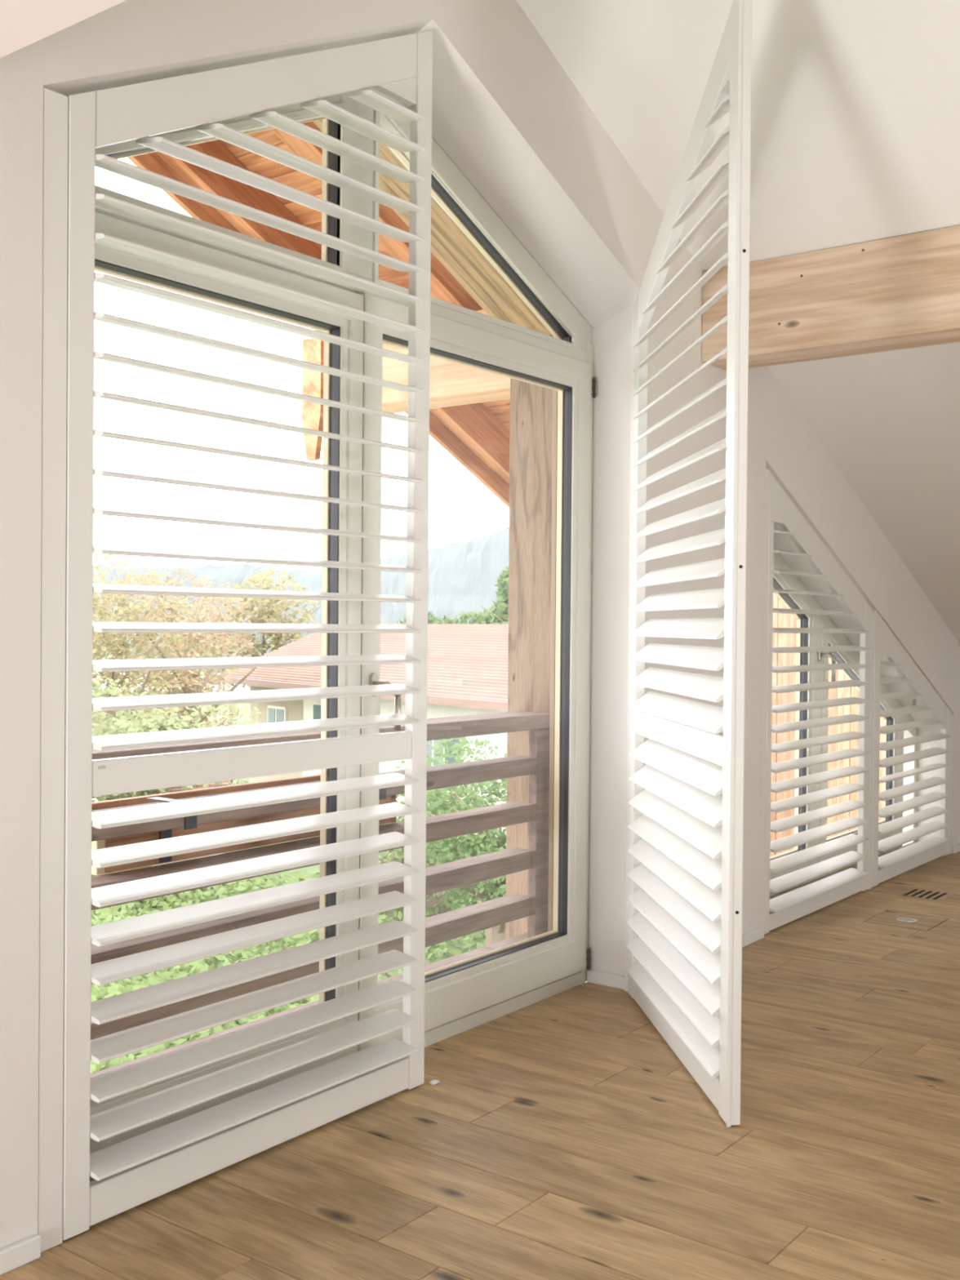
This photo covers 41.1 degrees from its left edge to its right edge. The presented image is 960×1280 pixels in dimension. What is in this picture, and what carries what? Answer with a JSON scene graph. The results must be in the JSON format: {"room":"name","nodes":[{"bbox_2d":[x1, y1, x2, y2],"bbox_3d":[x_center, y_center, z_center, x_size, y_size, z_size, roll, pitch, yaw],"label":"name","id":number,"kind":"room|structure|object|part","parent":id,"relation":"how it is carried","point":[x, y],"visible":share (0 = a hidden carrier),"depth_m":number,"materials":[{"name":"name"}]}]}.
{"room":"attic room","nodes":[
{"label":"attic room","id":0,"kind":"room"},
{"bbox_2d":[0,851,959,1279],"bbox_3d":[2.402,1.236,1.321,6.800,0.120,9.800,1,1,37],"label":"floor","id":1,"kind":"structure","parent":0,"point":[559,1136],"depth_m":2.82,"materials":[{"name":"brown wood"}]},
{"bbox_2d":[428,1078,439,1085],"bbox_3d":[-0.116,1.129,3.269,0.020,0.010,0.028,1,1,37],"label":"door stop","id":2,"kind":"object","parent":1,"relation":"on","point":[434,1082],"depth_m":3.26,"materials":[{"name":"white plastic"}]},
{"bbox_2d":[867,611,875,889],"bbox_3d":[1.750,0.498,5.769,0.033,1.250,0.037,1,1,37],"label":"frame","id":3,"kind":"object","parent":1,"relation":"on","point":[873,612],"visible":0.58,"depth_m":5.76,"materials":[{"name":"white wood"}]},
{"bbox_2d":[864,910,949,931],"bbox_3d":[1.720,1.128,5.158,0.253,0.003,0.269,1,1,37],"label":"floor outlet","id":4,"kind":"object","parent":1,"relation":"on","point":[891,917],"visible":1,"depth_m":5.15,"materials":[{"name":"brown wood"}]},
{"bbox_2d":[897,887,955,902],"bbox_3d":[1.974,1.125,5.655,0.168,0.001,0.260,1,1,37],"label":"floor vent","id":5,"kind":"object","parent":1,"relation":"in","point":[921,894],"visible":1,"depth_m":5.65,"materials":[{"name":"brown wood"}]},
{"bbox_2d":[0,0,959,1248],"bbox_3d":[-0.273,-0.401,3.343,0.350,3.064,9.800,1,1,37],"label":"wall","id":6,"kind":"structure","parent":0,"point":[506,113],"depth_m":3.66,"materials":[{"name":"paint"}]},
{"bbox_2d":[0,1234,40,1275],"bbox_3d":[-1.957,1.123,0.853,0.016,0.042,3.786,1,1,37],"label":"baseboard","id":7,"kind":"structure","parent":6,"relation":"attached to","point":[22,1252],"depth_m":2.32,"materials":[{"name":"white paint"}]},
{"bbox_2d":[37,87,68,1252],"bbox_3d":[-0.806,0.061,2.389,0.033,2.152,0.055,1,1,37],"label":"frame","id":8,"kind":"object","parent":6,"relation":"attached to","point":[55,104],"visible":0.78,"depth_m":2.38,"materials":[{"name":"white wood"}]},
{"bbox_2d":[127,119,551,507],"bbox_3d":[-0.905,-1.224,3.609,2.100,2.258,7.990,1,1,37],"label":"roof overhang","id":9,"kind":"object","parent":6,"relation":"attached to","point":[469,407],"visible":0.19,"depth_m":4.96,"materials":[{"name":"brown wood"}]},
{"bbox_2d":[89,87,595,1182],"bbox_3d":[-0.678,-0.135,3.117,0.484,2.771,3.349,1,1,37],"label":"window","id":10,"kind":"structure","parent":6,"relation":"in","point":[461,996],"depth_m":3.56,"materials":[{"name":"beige paint"}]},
{"bbox_3d":[-0.638,0.099,2.931,0.062,1.976,1.014,1,1,37],"label":"sash","id":11,"kind":"part","parent":10,"relation":"part of","materials":[{"name":"beige paint"}]},
{"bbox_2d":[91,773,395,875],"bbox_3d":[-0.641,0.487,3.588,0.321,0.167,1.110,1,1,37],"label":"planter box","id":12,"kind":"object","parent":10,"relation":"hanging from","point":[190,827],"visible":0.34,"depth_m":3.45,"materials":[{"name":"brown wood"}]},
{"bbox_2d":[62,30,432,1240],"bbox_3d":[-0.464,-0.203,2.832,0.085,2.669,1.064,1,1,37],"label":"louvered shutter","id":13,"kind":"object","parent":10,"relation":"attached to","point":[130,1173],"visible":0.99,"depth_m":2.75,"materials":[{"name":"white wood"}]},
{"bbox_3d":[-0.473,1.088,2.844,0.024,0.076,0.946,1,1,37],"label":"rail","id":14,"kind":"part","parent":13,"relation":"part of","materials":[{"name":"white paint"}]},
{"bbox_3d":[-0.466,0.265,2.835,0.024,0.068,0.946,1,1,37],"label":"rail","id":15,"kind":"part","parent":13,"relation":"part of","materials":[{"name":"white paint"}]},
{"bbox_3d":[-0.453,-1.225,2.819,0.024,0.568,0.946,1,1,37],"label":"sloping rail","id":16,"kind":"part","parent":13,"relation":"part of","materials":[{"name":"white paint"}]},
{"bbox_3d":[-0.801,1.080,3.216,0.100,0.057,3.349,1,1,37],"label":"rail","id":17,"kind":"part","parent":10,"relation":"part of","materials":[{"name":"brown wood"}]},
{"bbox_3d":[-0.827,0.927,3.176,0.095,0.060,3.255,1,1,37],"label":"rail","id":18,"kind":"part","parent":10,"relation":"part of","materials":[{"name":"brown wood"}]},
{"bbox_3d":[-0.825,0.765,3.174,0.095,0.060,3.255,1,1,37],"label":"rail","id":19,"kind":"part","parent":10,"relation":"part of","materials":[{"name":"brown wood"}]},
{"bbox_3d":[-0.824,0.602,3.172,0.095,0.058,3.255,1,1,37],"label":"rail","id":20,"kind":"part","parent":10,"relation":"part of","materials":[{"name":"brown wood"}]},
{"bbox_3d":[-0.822,0.440,3.171,0.095,0.057,3.255,1,1,37],"label":"rail","id":21,"kind":"part","parent":10,"relation":"part of","materials":[{"name":"brown wood"}]},
{"bbox_3d":[-0.814,0.695,3.224,0.160,0.866,3.349,1,1,37],"label":"balcony railing","id":22,"kind":"part","parent":10,"relation":"part of","materials":[{"name":"brown wood"}]},
{"bbox_3d":[-0.811,0.288,3.220,0.160,0.051,3.349,1,1,37],"label":"handrail","id":23,"kind":"part","parent":10,"relation":"part of","materials":[{"name":"brown wood"}]},
{"bbox_3d":[-0.277,0.117,3.345,0.010,0.061,0.028,1,1,37],"label":"handle","id":24,"kind":"part","parent":10,"relation":"part of","materials":[{"name":"silver metal"}]},
{"bbox_3d":[-0.242,0.171,3.343,0.054,0.128,0.059,1,1,37],"label":"lever","id":25,"kind":"part","parent":10,"relation":"part of","materials":[{"name":"silver metal"}]},
{"bbox_3d":[0.002,0.091,3.772,0.062,1.984,1.092,1,1,37],"label":"sash","id":26,"kind":"part","parent":10,"relation":"part of","materials":[{"name":"beige paint"}]},
{"bbox_2d":[586,968,625,990],"bbox_3d":[0.415,1.108,4.177,0.150,0.042,0.016,1,1,37],"label":"baseboard","id":27,"kind":"structure","parent":6,"relation":"attached to","point":[610,980],"depth_m":4.17,"materials":[{"name":"white paint"}]},
{"bbox_2d":[624,307,634,991],"bbox_3d":[0.495,0.035,4.105,0.032,2.190,0.026,1,1,37],"label":"frame","id":28,"kind":"object","parent":6,"relation":"attached to","point":[633,309],"visible":0.24,"depth_m":4.10,"materials":[{"name":"white wood"}]},
{"bbox_2d":[626,0,752,1127],"bbox_3d":[0.554,-0.201,3.526,0.070,2.671,1.088,0,1,-6],"label":"louvered shutter","id":29,"kind":"object","parent":6,"relation":"attached to","point":[684,971],"visible":1,"depth_m":3.30,"materials":[{"name":"white wood"}]},
{"bbox_3d":[0.541,1.083,3.547,0.030,0.089,0.956,0,1,-6],"label":"rail","id":30,"kind":"part","parent":29,"relation":"part of","materials":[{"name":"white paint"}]},
{"bbox_3d":[0.548,0.262,3.538,0.030,0.074,0.956,0,1,-6],"label":"rail","id":31,"kind":"part","parent":29,"relation":"part of","materials":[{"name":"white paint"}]},
{"bbox_3d":[0.561,-1.236,3.522,0.030,0.537,0.956,0,1,-6],"label":"sloping rail","id":32,"kind":"part","parent":29,"relation":"part of","materials":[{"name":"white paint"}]},
{"bbox_2d":[742,926,764,947],"bbox_3d":[0.796,1.107,4.481,0.016,0.042,0.905,1,1,37],"label":"baseboard","id":33,"kind":"structure","parent":6,"relation":"attached to","point":[757,934],"depth_m":4.76,"materials":[{"name":"white paint"}]},
{"bbox_2d":[760,468,768,927],"bbox_3d":[1.068,0.239,4.864,0.033,1.775,0.034,1,1,37],"label":"frame","id":34,"kind":"object","parent":6,"relation":"attached to","point":[766,535],"visible":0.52,"depth_m":4.85,"materials":[{"name":"white wood"}]},
{"bbox_2d":[769,548,917,899],"bbox_3d":[1.631,0.312,5.883,0.136,1.858,2.335,1,1,37],"label":"window","id":35,"kind":"structure","parent":6,"relation":"in","point":[780,581],"depth_m":5.71,"materials":[{"name":"glass"}]},
{"bbox_3d":[1.220,0.281,5.383,0.062,1.582,0.950,1,1,37],"label":"sash","id":36,"kind":"part","parent":35,"relation":"part of","materials":[{"name":"beige paint"}]},
{"bbox_2d":[764,471,871,934],"bbox_3d":[1.411,0.238,5.313,0.085,1.766,1.094,1,1,37],"label":"louvered shutter","id":37,"kind":"object","parent":35,"relation":"attached to","point":[786,908],"visible":0.88,"depth_m":5.25,"materials":[{"name":"white wood"}]},
{"bbox_3d":[1.395,1.084,5.307,0.024,0.063,0.974,1,1,37],"label":"rail","id":38,"kind":"part","parent":37,"relation":"part of","materials":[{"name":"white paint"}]},
{"bbox_3d":[1.407,-0.336,5.292,0.024,0.577,0.974,1,1,37],"label":"sloping rail","id":39,"kind":"part","parent":37,"relation":"part of","materials":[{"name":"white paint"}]},
{"bbox_3d":[1.515,0.066,5.707,0.010,0.061,0.028,1,1,37],"label":"handle","id":40,"kind":"part","parent":35,"relation":"part of","materials":[{"name":"silver metal"}]},
{"bbox_3d":[1.550,0.120,5.704,0.054,0.128,0.059,1,1,37],"label":"lever","id":41,"kind":"part","parent":35,"relation":"part of","materials":[{"name":"silver metal"}]},
{"bbox_3d":[1.838,0.497,6.202,0.062,1.144,1.089,1,1,37],"label":"sash","id":42,"kind":"part","parent":35,"relation":"part of","materials":[{"name":"beige paint"}]},
{"bbox_2d":[871,608,951,887],"bbox_3d":[2.103,0.488,6.231,0.086,1.258,1.124,1,1,37],"label":"louvered shutter","id":43,"kind":"object","parent":35,"relation":"attached to","point":[893,864],"visible":0.89,"depth_m":6.14,"materials":[{"name":"white wood"}]},
{"bbox_3d":[2.097,1.080,6.232,0.024,0.063,0.963,1,1,37],"label":"rail","id":44,"kind":"part","parent":43,"relation":"part of","materials":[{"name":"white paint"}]},
{"bbox_3d":[2.105,0.177,6.223,0.024,0.566,0.963,1,1,37],"label":"sloping rail","id":45,"kind":"part","parent":43,"relation":"part of","materials":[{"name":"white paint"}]},
{"bbox_3d":[2.203,0.312,6.569,0.054,0.128,0.059,1,1,37],"label":"lever","id":46,"kind":"part","parent":35,"relation":"part of","materials":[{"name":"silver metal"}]},
{"bbox_2d":[948,714,953,854],"bbox_3d":[2.453,0.755,6.701,0.033,0.728,0.042,1,1,37],"label":"frame","id":47,"kind":"object","parent":6,"relation":"attached to","point":[952,715],"visible":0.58,"depth_m":6.69,"materials":[{"name":"white wood"}]},
{"bbox_2d":[952,842,959,853],"bbox_3d":[2.653,1.097,6.930,0.016,0.042,0.558,1,1,37],"label":"baseboard","id":48,"kind":"structure","parent":6,"relation":"attached to","point":[956,848],"depth_m":6.71,"materials":[{"name":"white paint"}]},
{"bbox_2d":[516,0,959,644],"bbox_3d":[3.892,-0.823,3.364,6.950,2.388,5.130,1,1,37],"label":"ceiling","id":49,"kind":"structure","parent":0,"point":[855,104],"depth_m":3.77,"materials":[{"name":"paint"}]},
{"bbox_2d":[702,225,959,370],"bbox_3d":[3.451,-1.069,2.486,6.599,0.312,0.200,1,1,37],"label":"wooden beam","id":50,"kind":"structure","parent":49,"relation":"attached to","point":[903,291],"depth_m":4.10,"materials":[{"name":"brown wood"}]},
{"bbox_2d":[769,592,883,857],"bbox_3d":[2.225,0.520,8.695,0.036,2.350,4.536,1,1,37],"label":"wall","id":51,"kind":"structure","parent":0,"point":[780,620],"depth_m":8.47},
{"label":"outside","id":52,"kind":"structure","parent":0,"visible":0},
{"bbox_2d":[93,690,488,1069],"bbox_3d":[-1.716,7.952,1.336,320.000,7.454,320.000,1,1,37],"label":"ground","id":53,"kind":"structure","parent":52,"point":[313,869],"depth_m":23.21,"materials":[{"name":"green plant"}]},
{"bbox_2d":[91,688,119,801],"bbox_3d":[-9.105,2.614,28.412,1.583,3.742,5.000,0,1,-26],"label":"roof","id":54,"kind":"structure","parent":53,"relation":"on","point":[95,798],"depth_m":26.45,"materials":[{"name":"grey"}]},
{"bbox_2d":[91,671,232,871],"bbox_3d":[-6.031,2.376,20.191,3.845,3.918,3.931,1,1,37],"label":"tree","id":55,"kind":"object","parent":53,"relation":"on","point":[131,726],"visible":0.16,"depth_m":20.32,"materials":[{"name":"green plant"}]},
{"bbox_2d":[92,582,238,720],"bbox_3d":[-9.114,1.552,34.650,4.718,6.252,5.186,0,1,-27],"label":"tree","id":56,"kind":"object","parent":53,"relation":"on","point":[209,653],"visible":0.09,"depth_m":33.77,"materials":[{"name":"green plant"}]},
{"bbox_2d":[92,553,261,799],"bbox_3d":[-7.210,1.316,26.218,5.224,6.308,4.592,0,1,-16],"label":"tree","id":57,"kind":"object","parent":53,"relation":"on","point":[119,640],"visible":0.35,"depth_m":25.97,"materials":[{"name":"green plant"}]},
{"bbox_2d":[97,703,257,784],"bbox_3d":[-5.423,2.694,23.176,2.786,3.438,2.820,1,1,37],"label":"tree","id":58,"kind":"object","parent":53,"relation":"on","point":[169,726],"visible":0.07,"depth_m":23.08,"materials":[{"name":"green plant"}]},
{"bbox_2d":[97,565,268,728],"bbox_3d":[-6.954,1.418,30.106,3.982,6.304,4.329,1,1,37],"label":"tree","id":59,"kind":"object","parent":53,"relation":"on","point":[186,689],"visible":0.45,"depth_m":29.98,"materials":[{"name":"green plant"}]},
{"bbox_2d":[146,780,231,895],"bbox_3d":[-4.983,3.466,21.699,1.348,3.054,2.600,0,1,-16],"label":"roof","id":60,"kind":"structure","parent":53,"relation":"on","point":[198,786],"depth_m":20.81,"materials":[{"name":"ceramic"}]},
{"bbox_2d":[167,564,321,690],"bbox_3d":[-13.456,0.690,73.502,9.619,9.792,9.150,1,1,37],"label":"tree","id":61,"kind":"object","parent":53,"relation":"on","point":[264,611],"visible":0.35,"depth_m":72.70,"materials":[{"name":"green plant"}]},
{"bbox_2d":[90,867,586,1073],"bbox_3d":[-0.197,4.039,14.112,8.923,0.760,16.344,0,1,-18],"label":"ground cover","id":62,"kind":"structure","parent":53,"relation":"on","point":[454,947],"depth_m":16.35,"materials":[{"name":"green plant"}]},
{"bbox_2d":[213,623,508,836],"bbox_3d":[-0.038,3.332,32.679,6.720,9.370,17.790,0,1,-35],"label":"house","id":63,"kind":"structure","parent":53,"relation":"on","point":[467,674],"depth_m":31.24,"materials":[{"name":"beige"}]},
{"bbox_3d":[-5.947,2.375,36.522,0.018,0.860,0.430,0,1,-35],"label":"pane","id":64,"kind":"part","parent":63,"relation":"part of","materials":[{"name":"clear glass"}]},
{"bbox_3d":[-5.641,2.382,36.089,0.018,0.860,0.430,0,1,-35],"label":"pane","id":65,"kind":"part","parent":63,"relation":"part of","materials":[{"name":"clear glass"}]},
{"bbox_2d":[313,704,320,719],"bbox_3d":[-4.321,2.414,34.212,0.050,1.340,0.500,0,1,-35],"label":"window shutter","id":66,"kind":"object","parent":63,"relation":"hanging from","point":[317,708],"depth_m":34.22,"materials":[{"name":"teal paint"}]},
{"bbox_3d":[-1.232,2.487,29.845,0.018,1.160,0.380,0,1,-35],"label":"pane","id":67,"kind":"part","parent":63,"relation":"part of","materials":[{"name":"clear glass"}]},
{"bbox_3d":[-0.955,2.494,29.453,0.018,1.160,0.380,0,1,-35],"label":"pane","id":68,"kind":"part","parent":63,"relation":"part of","materials":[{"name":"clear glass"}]},
{"bbox_2d":[378,790,489,917],"bbox_3d":[-0.801,3.185,18.945,1.780,2.348,2.454,1,1,10],"label":"tree","id":69,"kind":"object","parent":53,"relation":"on","point":[433,898],"visible":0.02,"depth_m":18.79,"materials":[{"name":"green plant"}]},
{"bbox_2d":[390,736,506,946],"bbox_3d":[0.208,2.727,15.426,2.709,3.357,2.776,1,1,5],"label":"bush","id":70,"kind":"object","parent":53,"relation":"on","point":[495,887],"visible":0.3,"depth_m":15.10,"materials":[{"name":"green plant"}]},
{"bbox_2d":[395,603,503,624],"bbox_3d":[-0.892,1.526,83.317,9.385,8.754,8.990,1,1,37],"label":"tree","id":71,"kind":"object","parent":53,"relation":"on","point":[482,618],"visible":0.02,"depth_m":82.15,"materials":[{"name":"green plant"}]},
{"bbox_2d":[480,565,508,624],"bbox_3d":[2.222,0.454,61.812,7.388,9.876,8.450,1,1,37],"label":"tree","id":72,"kind":"object","parent":53,"relation":"on","point":[495,618],"visible":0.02,"depth_m":62.18,"materials":[{"name":"green plant"}]},
{"bbox_3d":[-0.278,4.324,7.760,4.830,0.120,36.000,1,1,37],"label":"terrace","id":73,"kind":"object","parent":53,"relation":"on","visible":0},
{"bbox_2d":[505,334,585,983],"bbox_3d":[0.233,1.622,4.661,0.222,5.400,0.202,1,1,37],"label":"timber post","id":74,"kind":"object","parent":73,"relation":"on","point":[531,446],"visible":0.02,"depth_m":4.58,"materials":[{"name":"brown wood"}]},
{"bbox_3d":[0.810,-0.819,-0.700,6.950,2.362,5.070,1,1,37],"label":"ceiling","id":75,"kind":"structure","parent":0,"visible":0},
{"bbox_2d":[0,0,126,57],"bbox_3d":[1.639,-1.055,0.097,6.599,0.304,0.243,1,1,37],"label":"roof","id":76,"kind":"structure","parent":75,"relation":"attached to","point":[23,23],"depth_m":1.94,"materials":[{"name":"white paint"}]},
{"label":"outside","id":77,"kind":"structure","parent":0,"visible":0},
{"bbox_2d":[92,526,509,673],"bbox_3d":[-34.281,-22.005,250.377,270.186,50.747,270.186,1,1,37],"label":"mountain","id":78,"kind":"structure","parent":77,"point":[463,576],"depth_m":226.79}
]}

